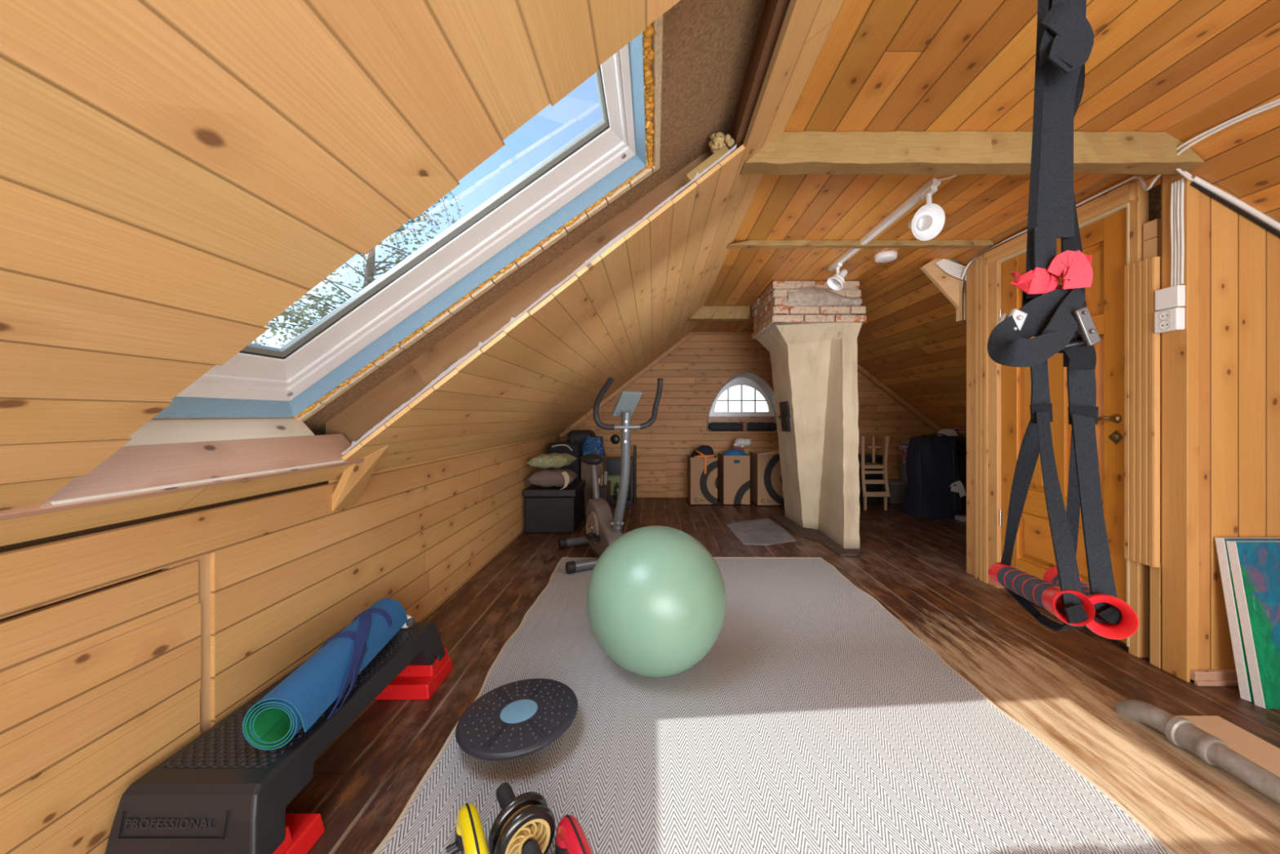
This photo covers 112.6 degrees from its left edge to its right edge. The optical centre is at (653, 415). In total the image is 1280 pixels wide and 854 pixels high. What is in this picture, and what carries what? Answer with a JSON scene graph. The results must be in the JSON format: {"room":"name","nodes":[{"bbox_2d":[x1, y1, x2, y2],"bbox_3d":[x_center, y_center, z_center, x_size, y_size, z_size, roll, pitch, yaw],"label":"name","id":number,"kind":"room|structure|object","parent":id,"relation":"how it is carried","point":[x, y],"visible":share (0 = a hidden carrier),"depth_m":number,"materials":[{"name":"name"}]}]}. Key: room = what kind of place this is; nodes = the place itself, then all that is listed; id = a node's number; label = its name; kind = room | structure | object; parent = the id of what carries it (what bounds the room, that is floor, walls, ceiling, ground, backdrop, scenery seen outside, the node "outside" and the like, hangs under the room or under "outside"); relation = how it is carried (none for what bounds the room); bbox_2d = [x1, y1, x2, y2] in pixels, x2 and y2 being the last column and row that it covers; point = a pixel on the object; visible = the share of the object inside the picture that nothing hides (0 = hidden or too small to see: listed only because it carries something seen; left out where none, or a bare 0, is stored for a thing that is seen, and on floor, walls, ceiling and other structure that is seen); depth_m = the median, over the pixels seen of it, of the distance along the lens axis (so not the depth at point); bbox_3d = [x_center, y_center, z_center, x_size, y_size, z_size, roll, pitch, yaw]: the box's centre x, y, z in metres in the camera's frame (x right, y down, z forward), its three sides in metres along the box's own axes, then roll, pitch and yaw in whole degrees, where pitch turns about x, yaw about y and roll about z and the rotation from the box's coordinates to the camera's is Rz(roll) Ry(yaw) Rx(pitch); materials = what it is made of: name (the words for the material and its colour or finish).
{"room":"exercise studio","nodes":[
{"label":"exercise studio","id":0,"kind":"room"},
{"bbox_2d":[0,434,560,727],"bbox_3d":[-1.285,0.610,1.550,0.100,1.020,8.300,0,0,0],"label":"wall","id":1,"kind":"structure","parent":0,"point":[290,571],"depth_m":1.49,"materials":[{"name":"brown wood"}]},
{"bbox_2d":[0,560,200,853],"bbox_3d":[-1.244,0.742,0.712,0.015,0.693,0.904,0,0,0],"label":"cabinet door","id":2,"kind":"structure","parent":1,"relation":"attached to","point":[99,689],"depth_m":0.94,"materials":[{"name":"brown wood"}]},
{"bbox_2d":[161,553,210,733],"bbox_3d":[-1.258,0.700,1.200,0.022,0.800,0.200,0,0,0],"label":"trim","id":3,"kind":"structure","parent":1,"relation":"attached to","point":[204,562],"depth_m":1.19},
{"bbox_2d":[332,445,388,511],"bbox_3d":[-1.164,0.239,1.696,0.184,0.264,0.118,0,0,0],"label":"batten","id":4,"kind":"object","parent":1,"relation":"attached to","point":[353,481],"visible":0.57,"depth_m":1.67,"materials":[{"name":"brown wood"}]},
{"bbox_2d":[0,0,844,546],"bbox_3d":[-0.367,-0.439,1.550,1.756,1.375,8.300,0,0,0],"label":"sloped ceiling","id":5,"kind":"structure","parent":0,"point":[176,175],"depth_m":0.62,"materials":[{"name":"brown wood"}]},
{"bbox_2d":[0,433,364,520],"bbox_3d":[-1.174,0.127,0.985,0.102,0.112,1.350,0,0,0],"label":"window sill","id":6,"kind":"structure","parent":5,"relation":"attached to","point":[134,467],"depth_m":1.07,"materials":[{"name":"wood"}]},
{"bbox_2d":[50,459,343,505],"bbox_3d":[-1.134,0.165,1.175,0.016,0.007,0.750,0,0,0],"label":"trim","id":7,"kind":"structure","parent":5,"relation":"attached to","point":[113,494],"depth_m":1.00,"materials":[{"name":"white paint"}]},
{"bbox_2d":[123,417,314,446],"bbox_3d":[-1.264,0.032,0.922,0.092,0.101,1.225,0,0,0],"label":"trim","id":8,"kind":"structure","parent":5,"relation":"attached to","point":[155,431],"depth_m":1.20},
{"bbox_2d":[296,14,662,422],"bbox_3d":[-0.628,-0.442,1.152,1.302,0.934,0.784,0,0,0],"label":"trim","id":9,"kind":"structure","parent":5,"relation":"attached to","point":[657,37],"depth_m":1.52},
{"bbox_2d":[325,148,713,447],"bbox_3d":[-0.470,-0.439,1.725,1.660,1.431,0.070,0,0,0],"label":"trim","id":10,"kind":"structure","parent":5,"relation":"attached to","point":[361,416],"depth_m":1.69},
{"bbox_2d":[341,144,736,454],"bbox_3d":[-0.415,-0.417,1.542,1.430,1.123,0.024,0,0,0],"label":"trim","id":11,"kind":"structure","parent":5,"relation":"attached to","point":[619,237],"depth_m":1.54,"materials":[{"name":"white"}]},
{"bbox_2d":[684,145,730,187],"bbox_3d":[0.200,-0.916,1.585,0.162,0.136,0.070,0,0,0],"label":"timber offcut","id":12,"kind":"object","parent":5,"relation":"attached to","point":[717,155],"visible":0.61,"depth_m":1.55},
{"bbox_2d":[708,132,734,153],"bbox_3d":[0.252,-1.005,1.587,0.095,0.076,0.088,0,0,0],"label":"insulation wool","id":13,"kind":"object","parent":12,"relation":"on","point":[718,140],"visible":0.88,"depth_m":1.55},
{"bbox_2d":[728,0,790,153],"bbox_3d":[0.330,-1.081,1.000,0.060,0.163,1.400,0,0,0],"label":"trim","id":14,"kind":"structure","parent":5,"relation":"attached to","point":[774,12],"depth_m":1.25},
{"bbox_2d":[151,0,765,435],"bbox_3d":[-0.773,-0.362,1.550,2.676,1.917,8.300,0,0,0],"label":"window reveal","id":15,"kind":"structure","parent":0,"point":[708,45],"depth_m":1.40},
{"bbox_2d":[152,32,646,418],"bbox_3d":[-0.665,-0.466,0.860,1.279,0.947,1.280,0,0,0],"label":"window","id":16,"kind":"structure","parent":15,"relation":"attached to","point":[259,381],"depth_m":1.35,"materials":[{"name":"white plastic"}]},
{"bbox_2d":[293,23,654,417],"bbox_3d":[-0.486,-0.450,1.429,1.467,0.922,0.649,0,0,30],"label":"foam sealant","id":17,"kind":"object","parent":16,"relation":"attached to","point":[648,53],"visible":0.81,"depth_m":1.50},
{"bbox_2d":[560,332,936,497],"bbox_3d":[1.282,-0.100,5.700,5.235,2.400,0.001,0,0,0],"label":"wall","id":18,"kind":"structure","parent":0,"point":[693,374],"depth_m":5.70,"materials":[{"name":"brown wood"}]},
{"bbox_2d":[610,434,620,444],"bbox_3d":[-0.512,0.320,5.684,0.132,0.132,0.030,0,0,0],"label":"air vent","id":19,"kind":"object","parent":18,"relation":"in","point":[615,439],"visible":1,"depth_m":5.67,"materials":[{"name":"black plastic"}]},
{"bbox_2d":[560,332,693,436],"bbox_3d":[-0.362,-0.403,5.660,1.777,1.401,0.050,0,0,0],"label":"trim","id":20,"kind":"structure","parent":18,"relation":"attached to","point":[690,335],"depth_m":5.63,"materials":[{"name":"brown wood"}]},
{"bbox_2d":[630,453,666,496],"bbox_3d":[-0.069,0.796,5.686,0.480,0.568,0.023,0,0,0],"label":"hatch","id":21,"kind":"object","parent":18,"relation":"attached to","point":[651,468],"visible":0.76,"depth_m":5.67,"materials":[{"name":"brown wood"}]},
{"bbox_2d":[706,372,777,431],"bbox_3d":[1.235,-0.180,5.850,1.060,0.790,0.300,0,0,0],"label":"trim","id":22,"kind":"structure","parent":18,"relation":"attached to","point":[762,384],"depth_m":5.84,"materials":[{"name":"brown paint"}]},
{"bbox_2d":[706,416,777,431],"bbox_3d":[1.235,0.107,5.860,1.060,0.215,0.320,0,0,0],"label":"trim","id":23,"kind":"structure","parent":18,"relation":"attached to","point":[711,419],"depth_m":6.00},
{"bbox_2d":[708,422,742,431],"bbox_3d":[0.983,0.153,5.829,0.452,0.117,0.128,0,0,0],"label":"roll","id":24,"kind":"object","parent":23,"relation":"on","point":[714,426],"visible":1,"depth_m":5.79,"materials":[{"name":"fabric"}]},
{"bbox_2d":[746,422,777,431],"bbox_3d":[1.481,0.153,5.830,0.423,0.117,0.132,0,0,0],"label":"roll","id":25,"kind":"object","parent":23,"relation":"on","point":[751,426],"visible":0.93,"depth_m":5.78,"materials":[{"name":"fabric"}]},
{"bbox_2d":[709,377,775,416],"bbox_3d":[1.235,-0.258,5.985,0.970,0.545,0.070,0,0,0],"label":"window","id":26,"kind":"structure","parent":18,"relation":"in","point":[741,381],"depth_m":5.96,"materials":[{"name":"white paint"}]},
{"bbox_2d":[857,363,941,433],"bbox_3d":[3.020,-0.388,5.660,1.791,1.412,0.100,0,0,0],"label":"trim","id":27,"kind":"structure","parent":18,"relation":"attached to","point":[860,370],"depth_m":5.61,"materials":[{"name":"brown wood"}]},
{"bbox_2d":[285,497,1279,853],"bbox_3d":[1.183,1.100,1.550,5.435,0.001,8.300,0,0,0],"label":"floor","id":28,"kind":"structure","parent":0,"point":[1065,686],"depth_m":1.74,"materials":[{"name":"wood"}]},
{"bbox_2d":[104,622,453,853],"bbox_3d":[-1.045,0.973,1.392,0.356,0.252,0.911,0,0,0],"label":"step platform","id":29,"kind":"object","parent":28,"relation":"on","point":[220,793],"visible":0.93,"depth_m":1.03,"materials":[{"name":"black"}]},
{"bbox_2d":[242,598,407,750],"bbox_3d":[-0.996,0.784,1.371,0.160,0.161,0.600,0,0,-9],"label":"yoga mat","id":30,"kind":"object","parent":29,"relation":"on","point":[304,695],"visible":1,"depth_m":1.21,"materials":[{"name":"blue plastic"}]},
{"bbox_2d":[401,614,415,628],"bbox_3d":[-0.993,0.822,1.702,0.076,0.049,0.049,0,0,16],"label":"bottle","id":31,"kind":"object","parent":29,"relation":"on","point":[411,621],"visible":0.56,"depth_m":1.69,"materials":[{"name":"white plastic"}]},
{"bbox_2d":[522,480,585,533],"bbox_3d":[-0.971,0.894,4.256,0.489,0.409,0.612,0,0,0],"label":"storage chest","id":32,"kind":"object","parent":28,"relation":"on","point":[551,509],"visible":0.92,"depth_m":3.96,"materials":[{"name":"leather"}]},
{"bbox_2d":[525,467,577,487],"bbox_3d":[-0.971,0.600,4.120,0.450,0.176,0.320,0,0,-3],"label":"cushion","id":33,"kind":"object","parent":32,"relation":"on","point":[552,477],"visible":0.92,"depth_m":3.99,"materials":[{"name":"beige fabric"}]},
{"bbox_2d":[525,452,577,468],"bbox_3d":[-0.981,0.437,4.130,0.420,0.151,0.300,0,0,7],"label":"cushion","id":34,"kind":"object","parent":33,"relation":"on","point":[553,460],"visible":1,"depth_m":4.01,"materials":[{"name":"green fabric"}]},
{"bbox_2d":[547,436,581,479],"bbox_3d":[-0.990,0.666,4.725,0.340,0.864,0.311,0,0,0],"label":"suitcase","id":35,"kind":"object","parent":28,"relation":"on","point":[575,466],"depth_m":4.63,"materials":[{"name":"black fabric"}]},
{"bbox_2d":[581,453,605,515],"bbox_3d":[-0.675,0.771,4.820,0.240,0.653,0.320,0,0,0],"label":"box","id":36,"kind":"object","parent":28,"relation":"on","point":[585,468],"visible":0.4,"depth_m":4.66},
{"bbox_2d":[582,435,604,455],"bbox_3d":[-0.674,0.338,4.782,0.258,0.214,0.207,0,0,0],"label":"plastic bag","id":37,"kind":"object","parent":36,"relation":"on","point":[590,445],"visible":0.98,"depth_m":4.70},
{"bbox_2d":[591,480,610,507],"bbox_3d":[-0.532,0.899,4.375,0.145,0.398,0.450,0,0,0],"label":"crate","id":38,"kind":"object","parent":28,"relation":"on","point":[604,490],"visible":0.26,"depth_m":4.20,"materials":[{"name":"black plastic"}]},
{"bbox_2d":[558,377,662,573],"bbox_3d":[-0.405,0.420,3.228,0.610,1.358,0.951,0,0,-27],"label":"exercise bike","id":39,"kind":"object","parent":28,"relation":"on","point":[602,528],"visible":0.97,"depth_m":3.07,"materials":[{"name":"grey"}]},
{"bbox_2d":[605,456,633,504],"bbox_3d":[-0.463,0.822,5.465,0.394,0.553,0.390,0,0,0],"label":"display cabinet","id":40,"kind":"object","parent":28,"relation":"on","point":[612,464],"visible":0.41,"depth_m":5.31,"materials":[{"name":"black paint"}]},
{"bbox_2d":[633,444,636,502],"bbox_3d":[-0.236,0.740,5.410,0.036,0.721,0.057,0,0,0],"label":"pole","id":41,"kind":"object","parent":28,"relation":"on","point":[634,446],"visible":1,"depth_m":5.40,"materials":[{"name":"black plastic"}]},
{"bbox_2d":[687,444,718,505],"bbox_3d":[0.617,0.736,5.398,0.343,0.724,0.364,0,0,0],"label":"box","id":42,"kind":"object","parent":28,"relation":"on","point":[702,487],"depth_m":5.22,"materials":[{"name":"brown"}]},
{"bbox_2d":[718,453,750,505],"bbox_3d":[1.018,0.794,5.399,0.333,0.608,0.361,0,0,0],"label":"box","id":43,"kind":"object","parent":28,"relation":"on","point":[734,471],"visible":0.98,"depth_m":5.22,"materials":[{"name":"brown cardboard"}]},
{"bbox_2d":[723,448,746,455],"bbox_3d":[1.015,0.494,5.332,0.317,0.151,0.174,0,0,0],"label":"cloth","id":44,"kind":"object","parent":43,"relation":"in","point":[731,451],"visible":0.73,"depth_m":5.29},
{"bbox_2d":[730,444,744,451],"bbox_3d":[1.073,0.462,5.493,0.217,0.217,0.153,0,0,0],"label":"cloth","id":45,"kind":"object","parent":43,"relation":"in","point":[732,446],"visible":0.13,"depth_m":5.44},
{"bbox_2d":[733,437,751,447],"bbox_3d":[1.123,0.346,5.402,0.208,0.124,0.171,0,0,31],"label":"plush toy","id":46,"kind":"object","parent":45,"relation":"on","point":[740,442],"visible":1,"depth_m":5.36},
{"bbox_2d":[726,518,796,545],"bbox_3d":[0.995,1.097,4.075,0.531,0.003,0.924,0,0,0],"label":"mat","id":47,"kind":"object","parent":28,"relation":"on","point":[766,531],"visible":1,"depth_m":3.98,"materials":[{"name":"fabric"}]},
{"bbox_2d":[750,449,784,506],"bbox_3d":[1.440,0.749,5.348,0.372,0.698,0.364,0,0,0],"label":"box","id":48,"kind":"object","parent":28,"relation":"on","point":[766,479],"visible":0.94,"depth_m":5.17,"materials":[{"name":"beige"}]},
{"bbox_2d":[372,556,1176,853],"bbox_3d":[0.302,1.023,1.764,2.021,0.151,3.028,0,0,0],"label":"rug","id":49,"kind":"object","parent":28,"relation":"on","point":[815,720],"depth_m":1.36,"materials":[{"name":"fabric"}]},
{"bbox_2d":[455,678,577,760],"bbox_3d":[-0.458,1.041,1.452,0.395,0.095,0.395,0,0,0],"label":"board","id":50,"kind":"object","parent":49,"relation":"on","point":[515,719],"visible":1,"depth_m":1.41,"materials":[{"name":"grey plastic"}]},
{"bbox_2d":[488,782,555,853],"bbox_3d":[-0.318,1.016,1.035,0.295,0.150,0.157,0,0,29],"label":"wheel","id":51,"kind":"object","parent":49,"relation":"on","point":[525,824],"visible":1,"depth_m":1.02,"materials":[{"name":"black"}]},
{"bbox_2d":[586,525,726,676],"bbox_3d":[0.012,0.792,1.870,0.604,0.598,0.604,0,0,-11],"label":"exercise ball","id":52,"kind":"object","parent":49,"relation":"on","point":[656,599],"visible":1,"depth_m":1.64,"materials":[{"name":"green plastic"}]},
{"bbox_2d":[751,280,866,548],"bbox_3d":[1.360,-0.005,4.035,0.800,2.210,1.156,0,0,0],"label":"chimney","id":53,"kind":"object","parent":28,"relation":"on","point":[810,330],"visible":1,"depth_m":3.67,"materials":[{"name":"paint"}]},
{"bbox_2d":[769,515,862,555],"bbox_3d":[1.437,1.091,3.990,0.282,0.016,1.358,0,0,-12],"label":"baseboard","id":54,"kind":"structure","parent":28,"relation":"on","point":[814,534],"depth_m":3.86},
{"bbox_2d":[857,453,882,502],"bbox_3d":[2.680,0.799,5.460,0.360,0.598,0.280,0,0,0],"label":"storage box","id":55,"kind":"object","parent":28,"relation":"on","point":[868,457],"visible":0.47,"depth_m":5.32,"materials":[{"name":"black plastic"}]},
{"bbox_2d":[858,435,890,510],"bbox_3d":[2.634,0.670,5.073,0.455,0.855,0.374,0,0,0],"label":"wooden chair","id":56,"kind":"object","parent":28,"relation":"on","point":[862,464],"visible":0.99,"depth_m":4.95,"materials":[{"name":"brown wood"}]},
{"bbox_2d":[882,479,907,503],"bbox_3d":[3.071,0.965,5.430,0.313,0.266,0.320,0,0,0],"label":"crate","id":57,"kind":"object","parent":28,"relation":"on","point":[897,487],"visible":0.48,"depth_m":5.28,"materials":[{"name":"grey plastic"}]},
{"bbox_2d":[897,462,907,481],"bbox_3d":[3.244,0.718,5.420,0.246,0.224,0.246,0,0,0],"label":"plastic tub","id":58,"kind":"object","parent":57,"relation":"on","point":[902,466],"visible":0.3,"depth_m":5.38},
{"bbox_2d":[897,444,908,463],"bbox_3d":[3.254,0.491,5.420,0.268,0.227,0.268,0,0,0],"label":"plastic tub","id":59,"kind":"object","parent":58,"relation":"on","point":[903,448],"visible":0.36,"depth_m":5.39,"materials":[{"name":"grey"}]},
{"bbox_2d":[902,433,965,519],"bbox_3d":[3.077,0.646,4.694,0.520,0.904,0.365,0,0,0],"label":"bag","id":60,"kind":"object","parent":28,"relation":"on","point":[935,489],"visible":0.99,"depth_m":4.56,"materials":[{"name":"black fabric"}]},
{"bbox_2d":[957,456,966,506],"bbox_3d":[3.635,0.799,5.260,0.390,0.598,0.360,0,0,0],"label":"storage box","id":61,"kind":"object","parent":28,"relation":"on","point":[962,460],"visible":0.06,"depth_m":5.08,"materials":[{"name":"black plastic"}]},
{"bbox_2d":[933,435,966,456],"bbox_3d":[3.635,0.372,5.260,0.370,0.245,0.320,0,0,0],"label":"backpack","id":62,"kind":"object","parent":61,"relation":"on","point":[961,441],"visible":0.22,"depth_m":5.10,"materials":[{"name":"fabric"}]},
{"bbox_2d":[937,428,958,435],"bbox_3d":[3.599,0.206,5.225,0.224,0.086,0.191,0,0,0],"label":"cloth","id":63,"kind":"object","parent":62,"relation":"on","point":[948,432],"visible":0.95,"depth_m":5.15,"materials":[{"name":"grey fabric"}]},
{"bbox_2d":[1115,699,1279,804],"bbox_3d":[1.755,1.065,0.600,0.094,0.117,2.000,0,0,0],"label":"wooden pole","id":64,"kind":"object","parent":28,"relation":"on","point":[1180,731],"visible":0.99,"depth_m":1.34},
{"bbox_2d":[1175,715,1279,777],"bbox_3d":[1.923,1.093,0.823,0.245,0.011,1.445,0,0,0],"label":"plywood sheet","id":65,"kind":"object","parent":28,"relation":"on","point":[1264,753],"visible":0.6,"depth_m":1.42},
{"bbox_2d":[1214,537,1279,702],"bbox_3d":[2.546,0.799,1.692,0.520,0.605,0.123,0,0,0],"label":"canvas painting","id":66,"kind":"object","parent":28,"relation":"on","point":[1237,639],"visible":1,"depth_m":1.69},
{"bbox_2d":[1226,540,1279,708],"bbox_3d":[2.557,0.801,1.656,0.540,0.601,0.127,0,0,0],"label":"canvas painting","id":67,"kind":"object","parent":28,"relation":"on","point":[1255,565],"visible":1,"depth_m":1.65},
{"bbox_3d":[-0.880,0.952,5.185,0.340,0.293,0.370,0,0,0],"label":"storage box","id":68,"kind":"object","parent":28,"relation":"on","visible":0},
{"bbox_2d":[567,430,595,455],"bbox_3d":[-0.875,0.490,5.175,0.310,0.620,0.350,0,0,0],"label":"duffel bag","id":69,"kind":"object","parent":68,"relation":"on","point":[578,436],"visible":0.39,"depth_m":5.01,"materials":[{"name":"fabric"}]},
{"bbox_2d":[692,0,1279,332],"bbox_3d":[1.336,-1.114,1.550,1.649,0.001,8.300,0,0,0],"label":"ceiling","id":70,"kind":"structure","parent":0,"point":[881,65],"depth_m":1.48,"materials":[{"name":"brown wood"}]},
{"bbox_2d":[688,306,750,321],"bbox_3d":[0.671,-1.048,4.400,0.618,0.133,0.128,0,0,0],"label":"ceiling beam","id":71,"kind":"structure","parent":70,"relation":"attached to","point":[710,313],"depth_m":4.34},
{"bbox_2d":[826,248,860,290],"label":"track light","id":72,"kind":"object","parent":70,"relation":"attached to","point":[837,281],"depth_m":3.04,"materials":[{"name":"white paint"}]},
{"bbox_2d":[726,239,994,248],"bbox_3d":[1.315,-1.094,2.727,1.686,0.040,0.062,0,0,0],"label":"ceiling beam","id":73,"kind":"structure","parent":70,"relation":"attached to","point":[799,243],"depth_m":2.70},
{"bbox_2d":[874,250,897,262],"bbox_3d":[1.612,-1.096,2.960,0.142,0.036,0.142,0,0,0],"label":"smoke detector","id":74,"kind":"object","parent":70,"relation":"attached to","point":[885,256],"visible":1,"depth_m":2.92,"materials":[{"name":"white paint"}]},
{"bbox_2d":[860,175,955,244],"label":"track light","id":75,"kind":"object","parent":70,"relation":"attached to","point":[926,222],"depth_m":2.07,"materials":[{"name":"white paint"}]},
{"bbox_2d":[740,130,1204,175],"bbox_3d":[1.262,-1.050,1.712,1.811,0.128,0.093,0,0,0],"label":"ceiling beam","id":76,"kind":"structure","parent":70,"relation":"attached to","point":[961,153],"depth_m":1.67,"materials":[{"name":"wood"}]},
{"bbox_2d":[986,0,1138,639],"bbox_3d":[0.473,-0.429,0.507,0.118,1.359,0.260,0,0,38],"label":"trainer","id":77,"kind":"object","parent":70,"relation":"hanging from","point":[1060,318],"visible":1,"depth_m":0.48,"materials":[{"name":"fabric"}]},
{"bbox_2d":[857,66,1279,435],"bbox_3d":[2.950,-0.427,1.550,1.900,1.371,8.300,0,0,0],"label":"wall","id":78,"kind":"structure","parent":0,"point":[911,340],"depth_m":3.58,"materials":[{"name":"brown wood"}]},
{"bbox_2d":[1175,102,1279,181],"bbox_3d":[2.121,-1.004,-0.327,0.149,0.096,4.145,0,0,0],"label":"cable","id":79,"kind":"object","parent":78,"relation":"attached to","point":[1180,171],"visible":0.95,"depth_m":1.56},
{"bbox_2d":[1176,97,1279,177],"bbox_3d":[2.120,-1.017,-0.327,0.145,0.094,4.145,0,0,0],"label":"cable","id":80,"kind":"object","parent":78,"relation":"attached to","point":[1275,101],"visible":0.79,"depth_m":1.54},
{"bbox_2d":[1084,184,1160,657],"bbox_3d":[2.270,0.020,2.375,0.040,2.160,1.220,0,0,0],"label":"wall","id":81,"kind":"structure","parent":0,"point":[1155,192],"depth_m":1.91,"materials":[{"name":"wood"}]},
{"bbox_2d":[920,258,966,321],"bbox_3d":[2.095,-0.932,3.025,0.370,0.520,0.070,0,0,0],"label":"board","id":82,"kind":"object","parent":81,"relation":"attached to","point":[946,274],"visible":0.72,"depth_m":3.03,"materials":[{"name":"brown"}]},
{"bbox_2d":[966,260,973,575],"bbox_3d":[2.221,0.018,2.945,0.058,2.165,0.090,0,0,0],"label":"trim","id":83,"kind":"structure","parent":81,"relation":"attached to","point":[970,271],"depth_m":2.95,"materials":[{"name":"brown wood"}]},
{"bbox_2d":[973,253,988,583],"bbox_3d":[2.214,0.018,2.845,0.072,2.165,0.110,0,0,0],"label":"trim","id":84,"kind":"structure","parent":81,"relation":"attached to","point":[980,267],"depth_m":2.84,"materials":[{"name":"brown wood"}]},
{"bbox_2d":[962,226,1027,322],"bbox_3d":[2.156,-0.867,2.597,0.021,0.435,0.794,0,0,1],"label":"cable","id":85,"kind":"object","parent":81,"relation":"attached to","point":[1027,227],"visible":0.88,"depth_m":2.88,"materials":[{"name":"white plastic"}]},
{"bbox_2d":[988,260,1004,587],"bbox_3d":[2.219,0.018,2.752,0.062,2.165,0.075,0,0,0],"label":"trim","id":86,"kind":"structure","parent":81,"relation":"attached to","point":[995,268],"depth_m":2.74,"materials":[{"name":"brown wood"}]},
{"bbox_2d":[984,182,1134,264],"bbox_3d":[2.210,-1.025,2.375,0.080,0.080,0.850,0,0,0],"label":"trim","id":87,"kind":"structure","parent":81,"relation":"attached to","point":[1123,194],"depth_m":2.12,"materials":[{"name":"brown wood"}]},
{"bbox_2d":[960,174,1161,279],"bbox_3d":[2.154,-1.014,2.361,0.065,0.134,1.248,0,0,3],"label":"cable","id":88,"kind":"object","parent":81,"relation":"attached to","point":[1140,179],"visible":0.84,"depth_m":2.01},
{"bbox_2d":[998,208,1126,643],"bbox_3d":[2.203,0.050,2.358,0.097,2.040,0.753,0,0,0],"label":"door","id":89,"kind":"structure","parent":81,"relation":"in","point":[1104,239],"depth_m":2.16,"materials":[{"name":"brown wood"}]},
{"bbox_2d":[998,202,1128,646],"bbox_3d":[2.212,0.043,2.346,0.035,2.055,0.748,0,0,0],"label":"trim","id":90,"kind":"structure","parent":81,"relation":"attached to","point":[1125,206],"depth_m":2.01,"materials":[{"name":"beige"}]},
{"bbox_2d":[1128,181,1149,657],"bbox_3d":[2.225,0.018,1.956,0.050,2.165,0.042,0,0,0],"label":"trim","id":91,"kind":"structure","parent":81,"relation":"attached to","point":[1139,208],"depth_m":1.94,"materials":[{"name":"brown wood"}]},
{"bbox_2d":[1124,256,1159,567],"bbox_3d":[2.187,-0.015,1.912,0.028,1.350,0.120,0,0,0],"label":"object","id":92,"kind":"structure","parent":81,"relation":"attached to","point":[1141,278],"depth_m":1.90,"materials":[{"name":"brown wood"}]},
{"bbox_2d":[1142,218,1160,259],"bbox_3d":[2.231,-0.782,1.901,0.038,0.165,0.053,0,0,0],"label":"trim","id":93,"kind":"structure","parent":81,"relation":"attached to","point":[1151,229],"depth_m":1.89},
{"bbox_2d":[1150,562,1160,668],"bbox_3d":[2.225,0.875,1.872,0.050,0.450,0.040,0,0,0],"label":"trim","id":94,"kind":"structure","parent":81,"relation":"attached to","point":[1155,572],"depth_m":1.87,"materials":[{"name":"brown wood"}]},
{"bbox_2d":[1154,284,1185,333],"bbox_3d":[2.181,-0.448,1.804,0.037,0.185,0.084,0,0,0],"label":"power socket","id":95,"kind":"object","parent":81,"relation":"attached to","point":[1170,315],"visible":1,"depth_m":1.79,"materials":[{"name":"white paint"}]},
{"bbox_2d":[1159,310,1170,329],"bbox_3d":[2.166,-0.402,1.804,0.007,0.082,0.042,0,0,0],"label":"outlet","id":96,"kind":"object","parent":95,"relation":"attached to","point":[1164,315],"depth_m":1.80,"materials":[{"name":"white plastic"}]},
{"bbox_2d":[1169,182,1173,286],"bbox_3d":[2.192,-0.762,1.802,0.012,0.435,0.012,0,0,0],"label":"cable","id":97,"kind":"object","parent":81,"relation":"attached to","point":[1171,202],"visible":0.98,"depth_m":1.80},
{"bbox_2d":[1173,181,1177,285],"bbox_3d":[2.193,-0.762,1.791,0.010,0.435,0.012,0,0,0],"label":"cable","id":98,"kind":"object","parent":81,"relation":"attached to","point":[1175,182],"visible":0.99,"depth_m":1.79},
{"bbox_2d":[1176,179,1180,284],"bbox_3d":[2.192,-0.762,1.780,0.012,0.435,0.012,0,0,0],"label":"cable","id":99,"kind":"object","parent":81,"relation":"attached to","point":[1178,195],"visible":1,"depth_m":1.78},
{"bbox_2d":[1160,174,1199,681],"bbox_3d":[2.225,0.018,1.804,0.050,2.165,0.094,0,0,0],"label":"trim","id":100,"kind":"structure","parent":81,"relation":"attached to","point":[1180,349],"depth_m":1.78,"materials":[{"name":"brown wood"}]},
{"bbox_2d":[1179,178,1184,284],"bbox_3d":[2.193,-0.762,1.769,0.010,0.435,0.012,0,0,0],"label":"cable","id":101,"kind":"object","parent":81,"relation":"attached to","point":[1182,180],"visible":1,"depth_m":1.77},
{"bbox_2d":[1199,190,1279,668],"bbox_3d":[3.050,-0.007,1.760,1.700,2.214,0.001,0,0,0],"label":"wall","id":102,"kind":"structure","parent":0,"point":[1239,259],"depth_m":1.76,"materials":[{"name":"brown wood"}]},
{"bbox_2d":[1190,668,1238,685],"bbox_3d":[3.055,1.073,1.745,1.690,0.055,0.030,0,0,0],"label":"baseboard","id":103,"kind":"structure","parent":102,"relation":"attached to","point":[1201,677],"depth_m":1.74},
{"bbox_2d":[1190,182,1279,237],"bbox_3d":[2.705,-0.661,1.750,0.996,0.592,0.012,0,0,0],"label":"cable","id":104,"kind":"object","parent":102,"relation":"attached to","point":[1194,184],"visible":1,"depth_m":1.75,"materials":[{"name":"black plastic"}]},
{"bbox_2d":[1191,175,1279,231],"bbox_3d":[2.705,-0.684,1.747,1.000,0.594,0.023,0,0,0],"label":"cable conduit","id":105,"kind":"object","parent":102,"relation":"attached to","point":[1220,193],"visible":0.99,"depth_m":1.74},
{"label":"outside","id":106,"kind":"structure","parent":0,"visible":0},
{"bbox_2d":[251,191,463,346],"bbox_3d":[-5.734,-0.817,8.353,4.533,9.843,3.928,0,0,-27],"label":"birch tree","id":107,"kind":"object","parent":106,"point":[371,270],"visible":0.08,"depth_m":8.12,"materials":[{"name":"green plant"}]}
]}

